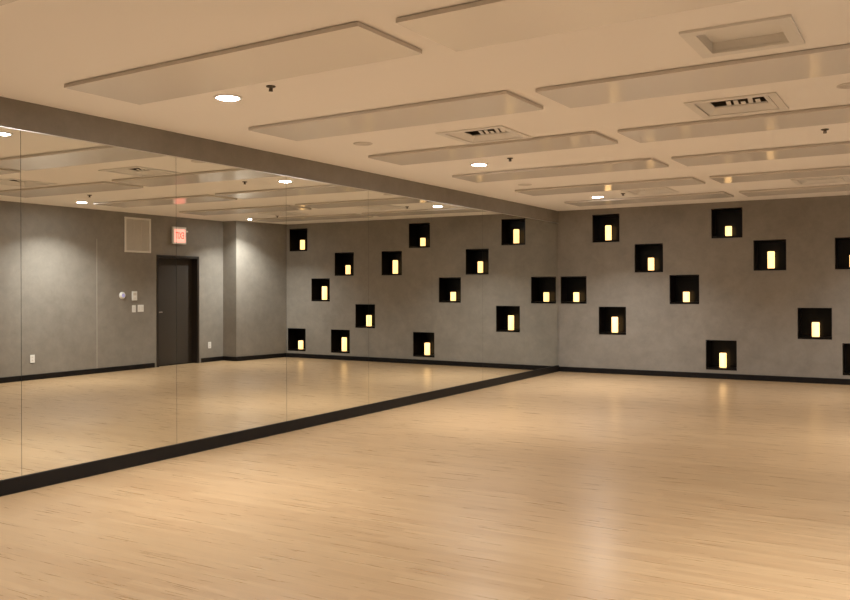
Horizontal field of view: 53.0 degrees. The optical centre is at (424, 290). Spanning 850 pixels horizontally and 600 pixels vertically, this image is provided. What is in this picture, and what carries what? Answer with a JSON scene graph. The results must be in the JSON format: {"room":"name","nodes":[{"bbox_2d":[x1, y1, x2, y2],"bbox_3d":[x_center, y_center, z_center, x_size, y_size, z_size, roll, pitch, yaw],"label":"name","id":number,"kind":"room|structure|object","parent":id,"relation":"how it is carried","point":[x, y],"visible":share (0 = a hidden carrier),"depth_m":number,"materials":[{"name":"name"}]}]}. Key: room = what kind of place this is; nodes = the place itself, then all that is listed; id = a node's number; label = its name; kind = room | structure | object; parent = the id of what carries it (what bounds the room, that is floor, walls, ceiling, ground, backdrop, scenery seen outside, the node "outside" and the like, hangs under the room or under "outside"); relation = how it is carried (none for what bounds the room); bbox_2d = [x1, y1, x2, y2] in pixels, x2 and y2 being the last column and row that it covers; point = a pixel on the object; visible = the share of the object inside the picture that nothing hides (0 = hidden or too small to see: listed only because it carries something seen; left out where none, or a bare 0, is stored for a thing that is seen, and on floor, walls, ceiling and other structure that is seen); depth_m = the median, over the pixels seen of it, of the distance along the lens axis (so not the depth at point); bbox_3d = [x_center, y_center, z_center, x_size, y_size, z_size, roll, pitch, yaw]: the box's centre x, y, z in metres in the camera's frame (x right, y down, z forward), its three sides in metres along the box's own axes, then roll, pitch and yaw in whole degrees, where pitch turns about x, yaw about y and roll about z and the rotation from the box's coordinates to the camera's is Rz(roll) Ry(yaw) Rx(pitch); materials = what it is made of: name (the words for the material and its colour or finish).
{"room":"exercise studio","nodes":[
{"label":"exercise studio","id":0,"kind":"room"},
{"bbox_2d":[4,367,546,479],"bbox_3d":[-1.874,0.035,8.328,0.001,2.920,16.807,0,0,31],"label":"wall","id":1,"kind":"structure","parent":0,"point":[546,367],"depth_m":8.11,"materials":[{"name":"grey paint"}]},
{"bbox_2d":[0,127,21,479],"bbox_3d":[-3.409,0.096,5.720,0.010,2.582,1.520,0,0,31],"label":"mirror panel","id":2,"kind":"object","parent":1,"relation":"attached to","point":[10,177],"visible":1,"depth_m":6.30,"materials":[{"name":"white metal"}]},
{"bbox_2d":[20,131,176,475],"bbox_3d":[-2.631,0.092,7.030,0.010,2.582,1.520,0,0,31],"label":"mirror panel","id":3,"kind":"object","parent":1,"relation":"attached to","point":[99,376],"visible":1,"depth_m":6.95,"materials":[{"name":"white metal"}]},
{"bbox_2d":[176,157,286,443],"bbox_3d":[-1.853,0.088,8.341,0.010,2.582,1.520,0,0,31],"label":"mirror panel","id":4,"kind":"object","parent":1,"relation":"attached to","point":[231,361],"visible":1,"depth_m":8.24,"materials":[{"name":"white metal"}]},
{"bbox_2d":[0,126,555,222],"bbox_3d":[-1.870,-1.205,8.322,0.020,0.007,16.807,0,0,31],"label":"trim","id":5,"kind":"structure","parent":1,"relation":"attached to","point":[0,126],"depth_m":8.14,"materials":[{"name":"silver metal"}]},
{"bbox_2d":[0,96,557,222],"bbox_3d":[-1.872,-1.316,8.323,0.020,0.217,16.807,0,0,31],"label":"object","id":6,"kind":"structure","parent":1,"relation":"attached to","point":[17,114],"depth_m":8.16,"materials":[{"name":"grey paint"}]},
{"bbox_2d":[0,365,558,496],"bbox_3d":[-1.858,1.438,8.316,0.025,0.114,16.795,0,0,31],"label":"baseboard","id":7,"kind":"structure","parent":1,"relation":"attached to","point":[74,472],"depth_m":8.16,"materials":[{"name":"black"}]},
{"bbox_2d":[286,176,368,420],"bbox_3d":[-1.075,0.084,9.651,0.010,2.582,1.520,0,0,31],"label":"mirror panel","id":8,"kind":"object","parent":1,"relation":"attached to","point":[327,341],"visible":1,"depth_m":9.58,"materials":[{"name":"white metal"}]},
{"bbox_2d":[368,191,431,403],"bbox_3d":[-0.296,0.080,10.962,0.010,2.582,1.521,0,0,31],"label":"mirror panel","id":9,"kind":"object","parent":1,"relation":"attached to","point":[399,227],"visible":1,"depth_m":10.89,"materials":[{"name":"white metal"}]},
{"bbox_2d":[432,202,482,390],"bbox_3d":[0.481,0.076,12.271,0.010,2.582,1.521,0,0,31],"label":"mirror panel","id":10,"kind":"object","parent":1,"relation":"attached to","point":[457,268],"visible":1,"depth_m":12.21,"materials":[{"name":"white metal"}]},
{"bbox_2d":[482,210,523,379],"bbox_3d":[1.260,0.072,13.582,0.010,2.582,1.521,0,0,31],"label":"mirror panel","id":11,"kind":"object","parent":1,"relation":"attached to","point":[502,234],"visible":1,"depth_m":13.52,"materials":[{"name":"white metal"}]},
{"bbox_2d":[524,218,557,371],"bbox_3d":[2.033,0.068,14.883,0.010,2.582,1.501,0,0,31],"label":"mirror panel","id":12,"kind":"object","parent":1,"relation":"attached to","point":[540,237],"visible":1,"depth_m":14.84,"materials":[{"name":"white metal"}]},
{"bbox_2d":[0,371,849,599],"bbox_3d":[1.132,1.480,6.547,7.145,0.001,17.007,0,0,31],"label":"floor","id":13,"kind":"structure","parent":0,"point":[559,485],"depth_m":5.88,"materials":[{"name":"brown wood"}]},
{"bbox_2d":[0,0,849,210],"bbox_3d":[1.117,-1.440,6.547,7.145,0.001,17.007,0,0,31],"label":"ceiling","id":14,"kind":"structure","parent":0,"point":[46,45],"depth_m":5.88,"materials":[{"name":"white paint"}]},
{"bbox_2d":[0,0,17,5],"bbox_3d":[-2.193,-1.408,3.873,2.510,0.030,0.640,0,0,32],"label":"ceiling panel","id":15,"kind":"object","parent":14,"relation":"attached to","point":[2,2],"visible":1,"depth_m":4.11,"materials":[{"name":"white paint"}]},
{"bbox_2d":[213,94,241,101],"bbox_3d":[-1.454,-1.420,6.297,0.208,0.014,0.208,0,0,31],"label":"recessed light","id":16,"kind":"object","parent":14,"relation":"in","point":[222,97],"visible":1,"depth_m":6.26,"materials":[{"name":"white plastic"}]},
{"bbox_2d":[64,22,421,104],"bbox_3d":[-1.248,-1.413,5.463,2.510,0.030,0.640,0,0,32],"label":"ceiling panel","id":17,"kind":"object","parent":14,"relation":"attached to","point":[355,43],"visible":1,"depth_m":5.29,"materials":[{"name":"white"}]},
{"bbox_2d":[266,85,275,91],"bbox_3d":[-1.077,-1.410,5.962,0.068,0.037,0.068,0,0,31],"label":"sprinkler","id":18,"kind":"object","parent":14,"relation":"attached to","point":[270,87],"visible":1,"depth_m":5.95,"materials":[{"name":"brown metal"}]},
{"bbox_2d":[353,142,372,145],"bbox_3d":[-0.603,-1.427,8.298,0.190,0.008,0.190,0,0,31],"label":"disc","id":19,"kind":"object","parent":14,"relation":"attached to","point":[354,143],"visible":1,"depth_m":8.28,"materials":[{"name":"beige"}]},
{"bbox_2d":[248,91,542,140],"bbox_3d":[-0.309,-1.418,7.045,2.510,0.030,0.640,0,0,32],"label":"ceiling panel","id":20,"kind":"object","parent":14,"relation":"attached to","point":[501,102],"visible":1,"depth_m":6.91,"materials":[{"name":"white"}]},
{"bbox_2d":[470,163,487,165],"bbox_3d":[0.617,-1.431,9.713,0.208,0.014,0.208,0,0,31],"label":"recessed light","id":21,"kind":"object","parent":14,"relation":"in","point":[472,164],"visible":1,"depth_m":9.66,"materials":[{"name":"white plastic"}]},
{"bbox_2d":[435,125,531,144],"bbox_3d":[0.549,-1.516,7.869,0.666,0.182,0.666,0,0,31],"label":"ceiling vent","id":22,"kind":"object","parent":14,"relation":"in","point":[492,133],"visible":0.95,"depth_m":8.00,"materials":[{"name":"white metal"}]},
{"bbox_2d":[368,131,617,164],"bbox_3d":[0.631,-1.423,8.627,2.510,0.030,0.640,0,0,32],"label":"ceiling panel","id":23,"kind":"object","parent":14,"relation":"attached to","point":[592,138],"visible":1,"depth_m":8.47,"materials":[{"name":"white paint"}]},
{"bbox_2d":[452,158,668,182],"bbox_3d":[1.570,-1.428,10.209,2.510,0.030,0.640,0,0,32],"label":"ceiling panel","id":24,"kind":"object","parent":14,"relation":"attached to","point":[646,163],"visible":1,"depth_m":10.06,"materials":[{"name":"white"}]},
{"bbox_2d":[396,0,744,51],"bbox_3d":[1.077,-1.425,4.082,2.510,0.030,0.640,0,0,32],"label":"ceiling panel","id":25,"kind":"object","parent":14,"relation":"attached to","point":[482,23],"visible":1,"depth_m":4.39,"materials":[{"name":"white"}]},
{"bbox_2d":[515,177,704,195],"bbox_3d":[2.515,-1.433,11.800,2.510,0.030,0.640,0,0,32],"label":"ceiling panel","id":26,"kind":"object","parent":14,"relation":"attached to","point":[686,180],"visible":1,"depth_m":11.65,"materials":[{"name":"white paint"}]},
{"bbox_2d":[564,192,733,205],"bbox_3d":[3.495,-1.438,13.451,2.510,0.030,0.640,0,0,32],"label":"ceiling panel","id":27,"kind":"object","parent":14,"relation":"attached to","point":[709,195],"visible":1,"depth_m":13.33,"materials":[{"name":"white"}]},
{"bbox_2d":[621,187,678,194],"bbox_3d":[3.288,-1.530,12.441,0.666,0.182,0.666,0,0,31],"label":"ceiling vent","id":28,"kind":"object","parent":14,"relation":"in","point":[663,190],"visible":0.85,"depth_m":12.58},
{"bbox_2d":[535,44,849,107],"bbox_3d":[2.017,-1.430,5.664,2.510,0.030,0.640,0,0,32],"label":"ceiling panel","id":29,"kind":"object","parent":14,"relation":"attached to","point":[834,60],"visible":1,"depth_m":5.69,"materials":[{"name":"white paint"}]},
{"bbox_2d":[617,105,849,142],"bbox_3d":[2.956,-1.435,7.246,2.510,0.030,0.640,0,0,32],"label":"ceiling panel","id":30,"kind":"object","parent":14,"relation":"attached to","point":[836,114],"visible":1,"depth_m":7.32,"materials":[{"name":"white paint"}]},
{"bbox_2d":[683,92,788,118],"bbox_3d":[2.439,-1.526,6.665,0.666,0.182,0.666,0,0,31],"label":"ceiling vent","id":31,"kind":"object","parent":14,"relation":"in","point":[771,101],"visible":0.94,"depth_m":6.79,"materials":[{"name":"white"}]},
{"bbox_2d":[679,14,804,57],"bbox_3d":[1.810,-1.463,4.852,0.580,0.071,0.580,0,0,31],"label":"ceiling vent","id":32,"kind":"object","parent":14,"relation":"in","point":[783,28],"visible":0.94,"depth_m":4.95,"materials":[{"name":"white metal"}]},
{"bbox_2d":[671,141,849,165],"bbox_3d":[3.896,-1.440,8.828,2.510,0.030,0.640,0,0,32],"label":"ceiling panel","id":33,"kind":"object","parent":14,"relation":"attached to","point":[839,147],"visible":1,"depth_m":8.94,"materials":[{"name":"white"}]},
{"bbox_2d":[710,166,849,182],"bbox_3d":[4.840,-1.445,10.419,2.510,0.030,0.640,0,0,32],"label":"ceiling panel","id":34,"kind":"object","parent":14,"relation":"attached to","point":[844,170],"visible":1,"depth_m":10.58,"materials":[{"name":"white paint"}]},
{"bbox_2d":[739,184,849,196],"bbox_3d":[5.821,-1.450,12.070,2.510,0.030,0.640,0,0,32],"label":"ceiling panel","id":35,"kind":"object","parent":14,"relation":"attached to","point":[844,187],"visible":1,"depth_m":12.24,"materials":[{"name":"white paint"}]},
{"bbox_2d":[791,176,849,184],"bbox_3d":[5.250,-1.541,11.300,0.666,0.182,0.666,0,0,31],"label":"ceiling vent","id":36,"kind":"object","parent":14,"relation":"in","point":[835,179],"visible":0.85,"depth_m":11.43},
{"bbox_2d":[837,82,849,88],"bbox_3d":[3.007,-1.446,6.014,0.190,0.008,0.190,0,0,31],"label":"disc","id":37,"kind":"object","parent":14,"relation":"attached to","point":[843,85],"visible":1,"depth_m":6.03,"materials":[{"name":"beige"}]},
{"bbox_2d":[558,195,849,378],"bbox_3d":[5.415,-0.003,13.773,7.145,2.920,0.001,0,0,31],"label":"wall","id":38,"kind":"structure","parent":0,"point":[757,310],"depth_m":14.17,"materials":[{"name":"grey paint"}]},
{"bbox_2d":[561,276,586,303],"bbox_3d":[2.754,-0.010,15.521,0.490,0.490,0.295,0,0,31],"label":"wall niche","id":39,"kind":"object","parent":38,"relation":"attached to","point":[569,285],"visible":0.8,"depth_m":15.63,"materials":[{"name":"black"}]},
{"bbox_2d":[573,292,578,301],"bbox_3d":[2.752,0.117,15.517,0.103,0.169,0.103,0,0,31],"label":"pillar candle","id":40,"kind":"object","parent":39,"relation":"in","point":[575,294],"visible":1,"depth_m":15.47,"materials":[{"name":"beige wax"}]},
{"bbox_2d":[592,214,618,242],"bbox_3d":[3.271,-1.101,15.211,0.490,0.490,0.295,0,0,31],"label":"wall niche","id":41,"kind":"object","parent":38,"relation":"attached to","point":[599,222],"visible":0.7,"depth_m":15.31,"materials":[{"name":"black"}]},
{"bbox_2d":[605,225,610,239],"bbox_3d":[3.269,-1.025,15.207,0.107,0.269,0.107,0,0,31],"label":"pillar candle","id":42,"kind":"object","parent":41,"relation":"in","point":[607,227],"visible":0.84,"depth_m":15.16,"materials":[{"name":"beige wax"}]},
{"bbox_2d":[599,307,625,334],"bbox_3d":[3.374,0.531,15.155,0.490,0.490,0.295,0,0,31],"label":"wall niche","id":43,"kind":"object","parent":38,"relation":"attached to","point":[606,314],"visible":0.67,"depth_m":15.26,"materials":[{"name":"black"}]},
{"bbox_2d":[612,317,617,331],"bbox_3d":[3.372,0.606,15.151,0.111,0.273,0.111,0,0,31],"label":"pillar candle","id":44,"kind":"object","parent":43,"relation":"in","point":[614,319],"visible":1,"depth_m":15.10,"materials":[{"name":"beige wax"}]},
{"bbox_2d":[635,243,662,272],"bbox_3d":[3.929,-0.560,14.822,0.490,0.490,0.295,0,0,31],"label":"wall niche","id":45,"kind":"object","parent":38,"relation":"attached to","point":[643,252],"visible":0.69,"depth_m":14.92,"materials":[{"name":"black paint"}]},
{"bbox_2d":[648,258,653,269],"bbox_3d":[3.927,-0.458,14.818,0.103,0.219,0.103,0,0,31],"label":"pillar candle","id":46,"kind":"object","parent":45,"relation":"in","point":[650,260],"visible":0.93,"depth_m":14.78,"materials":[{"name":"beige wax"}]},
{"bbox_2d":[670,275,698,303],"bbox_3d":[4.448,-0.018,14.515,0.490,0.490,0.295,0,0,31],"label":"wall niche","id":47,"kind":"object","parent":38,"relation":"attached to","point":[679,284],"visible":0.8,"depth_m":14.62,"materials":[{"name":"black"}]},
{"bbox_2d":[683,292,689,301],"bbox_3d":[4.446,0.107,14.511,0.107,0.171,0.107,0,0,31],"label":"pillar candle","id":48,"kind":"object","parent":47,"relation":"in","point":[686,295],"visible":1,"depth_m":14.47,"materials":[{"name":"beige wax"}]},
{"bbox_2d":[559,366,849,384],"bbox_3d":[5.176,1.413,13.912,6.391,0.091,0.013,0,0,31],"label":"baseboard","id":49,"kind":"structure","parent":38,"relation":"attached to","point":[562,369],"depth_m":14.16,"materials":[{"name":"black"}]},
{"bbox_2d":[706,340,736,370],"bbox_3d":[4.965,1.067,14.211,0.490,0.490,0.295,0,0,31],"label":"wall niche","id":50,"kind":"object","parent":38,"relation":"attached to","point":[713,347],"visible":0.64,"depth_m":14.30,"materials":[{"name":"black"}]},
{"bbox_2d":[719,353,726,367],"bbox_3d":[4.963,1.159,14.207,0.111,0.237,0.111,0,0,31],"label":"pillar candle","id":51,"kind":"object","parent":50,"relation":"in","point":[722,356],"visible":1,"depth_m":14.16,"materials":[{"name":"beige wax"}]},
{"bbox_2d":[711,207,742,238],"bbox_3d":[5.040,-1.111,14.160,0.490,0.490,0.295,0,0,31],"label":"wall niche","id":52,"kind":"object","parent":38,"relation":"attached to","point":[722,217],"visible":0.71,"depth_m":14.25,"materials":[{"name":"black"}]},
{"bbox_2d":[725,226,731,235],"bbox_3d":[5.038,-0.983,14.156,0.103,0.167,0.103,0,0,31],"label":"pillar candle","id":53,"kind":"object","parent":52,"relation":"in","point":[728,229],"visible":0.91,"depth_m":14.12,"materials":[{"name":"beige wax"}]},
{"bbox_2d":[753,239,785,270],"bbox_3d":[5.610,-0.569,13.823,0.490,0.490,0.295,0,0,31],"label":"wall niche","id":54,"kind":"object","parent":38,"relation":"attached to","point":[761,247],"visible":0.76,"depth_m":13.91,"materials":[{"name":"black paint"}]},
{"bbox_2d":[768,251,774,267],"bbox_3d":[5.608,-0.496,13.819,0.107,0.276,0.107,0,0,31],"label":"pillar candle","id":55,"kind":"object","parent":54,"relation":"in","point":[771,254],"visible":0.86,"depth_m":13.77,"materials":[{"name":"beige wax"}]},
{"bbox_2d":[798,308,831,339],"bbox_3d":[6.179,0.516,13.489,0.490,0.490,0.295,0,0,31],"label":"wall niche","id":56,"kind":"object","parent":38,"relation":"attached to","point":[806,316],"visible":0.67,"depth_m":13.58,"materials":[{"name":"black"}]},
{"bbox_2d":[812,322,819,336],"bbox_3d":[6.177,0.615,13.485,0.111,0.226,0.111,0,0,31],"label":"pillar candle","id":57,"kind":"object","parent":56,"relation":"in","point":[815,325],"visible":1,"depth_m":13.44,"materials":[{"name":"beige wax"}]},
{"bbox_2d":[835,237,849,268],"bbox_3d":[6.636,-0.574,13.214,0.490,0.490,0.295,0,0,31],"label":"wall niche","id":58,"kind":"object","parent":38,"relation":"attached to","point":[842,245],"visible":0.83,"depth_m":13.39,"materials":[{"name":"black paint"}]},
{"bbox_2d":[843,343,849,374],"bbox_3d":[6.730,1.058,13.163,0.490,0.490,0.295,0,0,31],"label":"wall niche","id":59,"kind":"object","parent":38,"relation":"attached to","point":[846,346],"visible":0.83,"depth_m":13.37,"materials":[{"name":"black"}]}
]}

